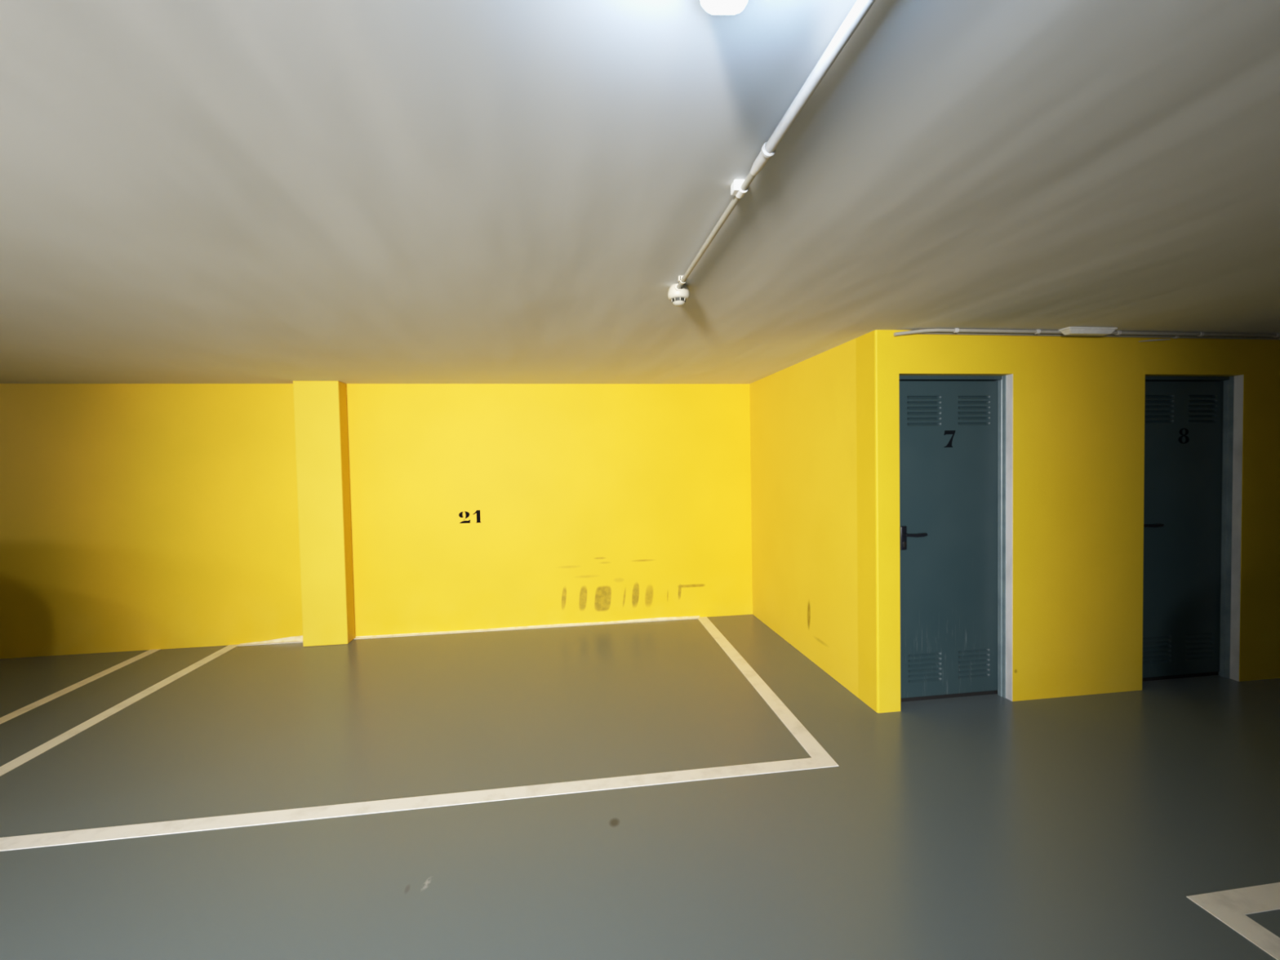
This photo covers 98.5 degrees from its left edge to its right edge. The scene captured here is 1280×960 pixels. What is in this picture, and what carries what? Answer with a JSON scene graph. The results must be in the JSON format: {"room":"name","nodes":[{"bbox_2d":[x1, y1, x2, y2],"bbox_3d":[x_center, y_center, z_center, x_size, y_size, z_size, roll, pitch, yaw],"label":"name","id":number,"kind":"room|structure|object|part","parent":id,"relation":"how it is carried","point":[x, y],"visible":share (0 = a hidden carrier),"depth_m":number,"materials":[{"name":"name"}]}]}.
{"room":"parking garage","nodes":[
{"label":"parking garage","id":0,"kind":"room"},
{"bbox_2d":[293,380,355,646],"bbox_3d":[-2.777,0.293,4.864,0.367,2.298,0.180,-1,2,-8],"label":"pillar","id":1,"kind":"structure","parent":0,"point":[320,406],"depth_m":4.78,"materials":[{"name":"yellow paint"}]},
{"bbox_2d":[0,383,752,658],"bbox_3d":[-0.983,0.244,5.303,18.500,2.298,0.202,-1,2,-8],"label":"wall","id":2,"kind":"structure","parent":0,"point":[134,517],"depth_m":5.02,"materials":[{"name":"yellow paint"}]},
{"bbox_2d":[0,0,1279,383],"bbox_3d":[-0.179,-0.809,-0.664,18.900,0.150,12.180,-1,2,-8],"label":"ceiling","id":3,"kind":"structure","parent":0,"point":[192,191],"depth_m":1.48,"materials":[{"name":"paint"}]},
{"bbox_2d":[667,283,689,306],"bbox_3d":[0.168,-0.795,2.382,0.095,0.083,0.099,-1,2,-8],"label":"smoke detector","id":4,"kind":"object","parent":3,"relation":"attached to","point":[678,297],"visible":0.98,"depth_m":2.35,"materials":[{"name":"beige plastic"}]},
{"bbox_2d":[700,0,747,14],"bbox_3d":[0.133,-0.747,0.717,0.080,0.073,0.288,-1,2,-2],"label":"ceiling lamp","id":5,"kind":"object","parent":3,"relation":"attached to","point":[712,6],"visible":1,"depth_m":0.83,"materials":[{"name":"white plastic"}]},
{"bbox_2d":[676,0,875,288],"bbox_3d":[0.441,-0.756,0.297,0.043,0.039,4.110,-1,2,-8],"label":"conduit","id":6,"kind":"object","parent":3,"relation":"attached to","point":[739,188],"visible":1,"depth_m":1.15,"materials":[{"name":"plastic"}]},
{"bbox_2d":[893,328,1279,337],"bbox_3d":[3.755,-0.923,3.545,4.546,0.042,0.066,-1,2,-8],"label":"conduit","id":7,"kind":"object","parent":3,"relation":"attached to","point":[933,330],"visible":1,"depth_m":3.35,"materials":[{"name":"plastic"}]},
{"bbox_2d":[1058,326,1117,335],"bbox_3d":[2.707,-0.897,3.334,0.330,0.036,0.075,-1,2,-8],"label":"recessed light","id":8,"kind":"object","parent":3,"relation":"in","point":[1070,331],"visible":1,"depth_m":3.31,"materials":[{"name":"white plastic"}]},
{"bbox_3d":[2.707,-0.910,3.334,0.330,0.010,0.075,-1,2,-8],"label":"plate","id":9,"kind":"part","parent":8,"relation":"part of","materials":[{"name":"white plastic"}]},
{"bbox_2d":[0,613,1279,959],"bbox_3d":[-0.132,1.636,-0.588,18.900,0.152,12.180,-1,2,-8],"label":"floor","id":10,"kind":"structure","parent":0,"point":[695,788],"depth_m":2.47,"materials":[{"name":"paint"}]},
{"bbox_2d":[749,338,858,697],"bbox_3d":[1.324,0.224,4.514,0.160,2.298,2.000,-1,2,-8],"label":"wall","id":11,"kind":"structure","parent":0,"point":[803,414],"depth_m":4.19,"materials":[{"name":"yellow paint"}]},
{"bbox_2d":[855,329,1279,712],"bbox_3d":[4.940,0.173,3.896,7.154,2.298,0.220,-1,2,-8],"label":"wall","id":12,"kind":"structure","parent":0,"point":[1078,402],"depth_m":3.48,"materials":[{"name":"yellow paint"}]},
{"bbox_2d":[898,373,1013,702],"bbox_3d":[1.925,0.373,3.482,0.759,2.041,0.217,-1,2,-8],"label":"door","id":13,"kind":"structure","parent":12,"relation":"in","point":[956,432],"depth_m":3.48,"materials":[{"name":"paint"}]},
{"bbox_3d":[1.639,0.361,3.431,0.042,0.150,0.010,-1,2,-8],"label":"handle","id":14,"kind":"part","parent":13,"relation":"part of","materials":[{"name":"black plastic"}]},
{"bbox_3d":[1.702,0.341,3.410,0.138,0.024,0.050,-1,2,-8],"label":"lever","id":15,"kind":"part","parent":13,"relation":"part of","materials":[{"name":"black plastic"}]},
{"bbox_3d":[1.767,-0.430,3.439,0.228,0.200,0.017,-1,2,-8],"label":"louvre panel","id":16,"kind":"part","parent":13,"relation":"part of","materials":[{"name":"paint"}]},
{"bbox_3d":[1.798,1.184,3.490,0.228,0.195,0.017,-1,2,-8],"label":"louvre panel","id":17,"kind":"part","parent":13,"relation":"part of","materials":[{"name":"paint"}]},
{"bbox_3d":[2.105,-0.439,3.486,0.222,0.200,0.017,-1,2,-8],"label":"louvre panel","id":18,"kind":"part","parent":13,"relation":"part of","materials":[{"name":"paint"}]},
{"bbox_3d":[2.136,1.176,3.537,0.222,0.195,0.017,-1,2,-8],"label":"louvre panel","id":19,"kind":"part","parent":13,"relation":"part of","materials":[{"name":"paint"}]},
{"bbox_3d":[1.921,0.372,3.507,0.759,2.041,0.168,-1,2,-8],"label":"frame","id":20,"kind":"part","parent":13,"relation":"part of","materials":[{"name":"paint"}]},
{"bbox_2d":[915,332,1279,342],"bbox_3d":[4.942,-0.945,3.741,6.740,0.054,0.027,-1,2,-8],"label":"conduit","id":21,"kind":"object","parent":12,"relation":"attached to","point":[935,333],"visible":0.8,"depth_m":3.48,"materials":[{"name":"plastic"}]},
{"bbox_2d":[1142,374,1243,681],"bbox_3d":[3.601,0.333,3.715,0.753,2.041,0.217,-1,2,-8],"label":"door","id":22,"kind":"structure","parent":12,"relation":"in","point":[1193,425],"depth_m":3.71,"materials":[{"name":"paint"}]},
{"bbox_3d":[3.381,0.301,3.643,0.138,0.024,0.050,-1,2,-8],"label":"lever","id":23,"kind":"part","parent":22,"relation":"part of","materials":[{"name":"black plastic"}]},
{"bbox_3d":[3.477,1.144,3.723,0.228,0.195,0.017,-1,2,-8],"label":"louvre panel","id":24,"kind":"part","parent":22,"relation":"part of","materials":[{"name":"paint"}]},
{"bbox_3d":[3.446,-0.470,3.672,0.228,0.200,0.017,-1,2,-8],"label":"louvre panel","id":25,"kind":"part","parent":22,"relation":"part of","materials":[{"name":"paint"}]},
{"bbox_3d":[3.816,1.136,3.770,0.222,0.195,0.017,-1,2,-8],"label":"louvre panel","id":26,"kind":"part","parent":22,"relation":"part of","materials":[{"name":"paint"}]},
{"bbox_3d":[3.785,-0.478,3.720,0.222,0.200,0.017,-1,2,-8],"label":"louvre panel","id":27,"kind":"part","parent":22,"relation":"part of","materials":[{"name":"paint"}]},
{"bbox_3d":[3.598,0.333,3.739,0.753,2.041,0.168,-1,2,-8],"label":"frame","id":28,"kind":"part","parent":22,"relation":"part of","materials":[{"name":"paint"}]}
]}

